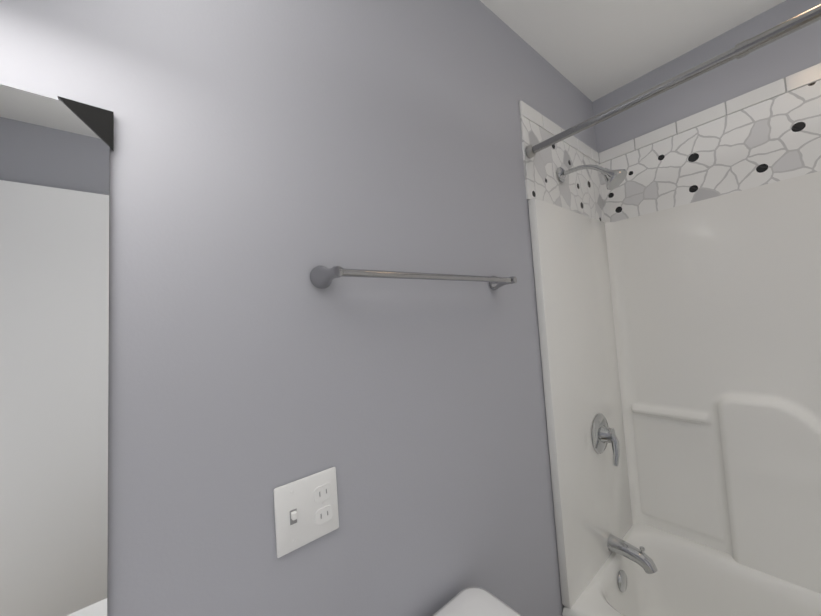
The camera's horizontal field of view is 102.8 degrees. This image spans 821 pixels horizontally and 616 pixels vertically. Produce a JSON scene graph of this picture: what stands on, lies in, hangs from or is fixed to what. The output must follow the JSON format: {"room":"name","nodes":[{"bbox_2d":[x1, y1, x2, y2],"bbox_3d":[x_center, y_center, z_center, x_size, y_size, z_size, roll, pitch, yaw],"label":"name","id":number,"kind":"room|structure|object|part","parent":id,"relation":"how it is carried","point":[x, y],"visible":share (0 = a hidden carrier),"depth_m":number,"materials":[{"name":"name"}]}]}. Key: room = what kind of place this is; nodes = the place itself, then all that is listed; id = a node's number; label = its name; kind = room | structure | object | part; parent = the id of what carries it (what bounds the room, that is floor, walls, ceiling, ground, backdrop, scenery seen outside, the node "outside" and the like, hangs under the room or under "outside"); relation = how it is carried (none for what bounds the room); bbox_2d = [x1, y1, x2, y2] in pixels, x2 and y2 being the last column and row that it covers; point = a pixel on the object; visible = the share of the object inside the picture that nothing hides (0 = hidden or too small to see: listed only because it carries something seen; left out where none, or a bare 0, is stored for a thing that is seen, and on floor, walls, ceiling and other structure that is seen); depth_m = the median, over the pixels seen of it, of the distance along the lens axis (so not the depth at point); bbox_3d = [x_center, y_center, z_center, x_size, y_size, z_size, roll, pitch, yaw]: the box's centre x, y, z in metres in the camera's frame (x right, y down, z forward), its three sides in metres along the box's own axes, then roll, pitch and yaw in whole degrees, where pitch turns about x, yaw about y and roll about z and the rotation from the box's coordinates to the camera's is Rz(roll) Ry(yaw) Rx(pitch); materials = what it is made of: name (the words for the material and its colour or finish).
{"room":"bathroom","nodes":[
{"label":"bathroom","id":0,"kind":"room"},
{"bbox_2d":[0,0,596,615],"bbox_3d":[0.012,0.223,0.855,2.701,2.440,0.120,-2,-3,-40],"label":"wall","id":1,"kind":"structure","parent":0,"point":[266,156],"depth_m":0.64,"materials":[{"name":"grey paint"}]},
{"bbox_2d":[0,84,113,615],"bbox_3d":[-0.569,0.093,0.302,0.437,0.737,0.008,0,-4,-40],"label":"mirror","id":2,"kind":"object","parent":1,"relation":"attached to","point":[54,268],"visible":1,"depth_m":0.41,"materials":[{"name":"clear glass"}]},
{"bbox_2d":[273,467,338,557],"bbox_3d":[-0.183,0.365,0.591,0.116,0.116,0.014,-2,-3,-40],"label":"switch plate","id":3,"kind":"object","parent":1,"relation":"attached to","point":[306,510],"visible":1,"depth_m":0.59,"materials":[{"name":"white plastic"}]},
{"bbox_2d":[314,483,331,502],"bbox_3d":[-0.163,0.344,0.611,0.033,0.027,0.002,-2,-3,-40],"label":"outlet","id":4,"kind":"object","parent":3,"relation":"attached to","point":[322,491],"depth_m":0.61,"materials":[{"name":"white plastic"}]},
{"bbox_2d":[315,504,332,524],"bbox_3d":[-0.161,0.384,0.609,0.033,0.027,0.002,-2,-3,-40],"label":"outlet","id":5,"kind":"object","parent":3,"relation":"attached to","point":[323,512],"depth_m":0.61,"materials":[{"name":"white plastic"}]},
{"bbox_2d":[310,265,516,290],"bbox_3d":[0.064,-0.071,0.795,0.606,0.046,0.078,-2,-3,-40],"label":"towel rail","id":6,"kind":"object","parent":1,"relation":"attached to","point":[322,277],"visible":1,"depth_m":0.67,"materials":[{"name":"silver metal"}]},
{"bbox_3d":[-0.152,-0.063,0.617,0.046,0.046,0.078,-2,-3,-40],"label":"post","id":7,"kind":"part","parent":6,"relation":"part of","materials":[{"name":"silver metal"}]},
{"bbox_3d":[0.279,-0.079,0.974,0.046,0.046,0.078,-2,-3,-40],"label":"post","id":8,"kind":"part","parent":6,"relation":"part of","materials":[{"name":"silver metal"}]},
{"bbox_2d":[520,115,604,221],"bbox_3d":[0.677,-0.548,1.396,0.705,0.304,0.008,-2,-3,-40],"label":"wall tile","id":9,"kind":"structure","parent":1,"relation":"attached to","point":[579,191],"depth_m":1.33,"materials":[{"name":"tile"}]},
{"bbox_2d":[525,4,820,157],"bbox_3d":[0.895,-0.616,0.612,0.044,0.044,1.477,-2,-3,-40],"label":"rail","id":10,"kind":"object","parent":9,"relation":"attached to","point":[746,47],"visible":1,"depth_m":0.81,"materials":[{"name":"silver metal"}]},
{"bbox_2d":[480,0,785,101],"bbox_3d":[0.282,-1.081,0.069,3.376,0.060,2.025,-2,-3,-40],"label":"ceiling","id":11,"kind":"structure","parent":0,"point":[592,50],"depth_m":1.23,"materials":[{"name":"white paint"}]},
{"bbox_2d":[593,0,820,163],"bbox_3d":[1.551,0.122,1.019,0.120,2.440,1.600,-2,-3,-40],"label":"wall","id":12,"kind":"structure","parent":0,"point":[791,54],"depth_m":1.30,"materials":[{"name":"grey paint"}]},
{"bbox_2d":[520,63,820,163],"bbox_3d":[1.139,-0.785,0.830,0.702,0.053,1.499,-2,-3,-40],"label":"tile border","id":13,"kind":"object","parent":12,"relation":"attached to","point":[804,77],"depth_m":1.29,"materials":[{"name":"white tile"}]},
{"bbox_2d":[599,78,818,162],"bbox_3d":[1.408,-0.793,1.054,0.004,0.056,1.484,-2,-3,-40],"label":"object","id":14,"kind":"structure","parent":12,"relation":"attached to","point":[724,116],"depth_m":1.27,"materials":[{"name":"grey"}]},
{"bbox_2d":[600,80,820,221],"bbox_3d":[1.419,-0.614,1.045,0.008,0.304,1.484,-2,-3,-40],"label":"wall tile","id":15,"kind":"structure","parent":12,"relation":"attached to","point":[776,139],"depth_m":1.28,"materials":[{"name":"tile"}]},
{"bbox_3d":[0.455,1.411,-0.029,3.376,0.060,2.025,-2,-3,-40],"label":"floor","id":16,"kind":"structure","parent":0,"visible":0},
{"bbox_2d":[433,587,521,615],"bbox_3d":[0.305,1.027,0.443,0.390,0.764,0.722,-2,-3,-40],"label":"toilet","id":17,"kind":"object","parent":16,"relation":"on","point":[473,601],"visible":1,"depth_m":0.74,"materials":[{"name":"white ceramic"}]},
{"bbox_2d":[528,164,820,615],"bbox_3d":[1.213,0.363,0.781,0.714,1.988,1.497,-2,-3,-40],"label":"shower","id":18,"kind":"object","parent":16,"relation":"on","point":[680,346],"visible":1,"depth_m":1.26,"materials":[{"name":"white plastic"}]},
{"bbox_3d":[0.664,-0.523,1.266,0.017,0.064,0.164,-2,-3,-40],"label":"arm","id":19,"kind":"part","parent":18,"relation":"part of"},
{"bbox_3d":[0.786,0.508,1.315,0.156,0.156,0.052,-2,-3,-40],"label":"valve plate","id":20,"kind":"part","parent":18,"relation":"part of","materials":[{"name":"silver metal"}]},
{"bbox_3d":[0.796,0.552,1.282,0.058,0.113,0.044,-2,-3,-40],"label":"valve lever","id":21,"kind":"part","parent":18,"relation":"part of","materials":[{"name":"silver metal"}]},
{"bbox_3d":[0.856,0.951,1.264,0.060,0.080,0.155,-2,-3,-40],"label":"spout","id":22,"kind":"part","parent":18,"relation":"part of","materials":[{"name":"silver metal"}]}
]}

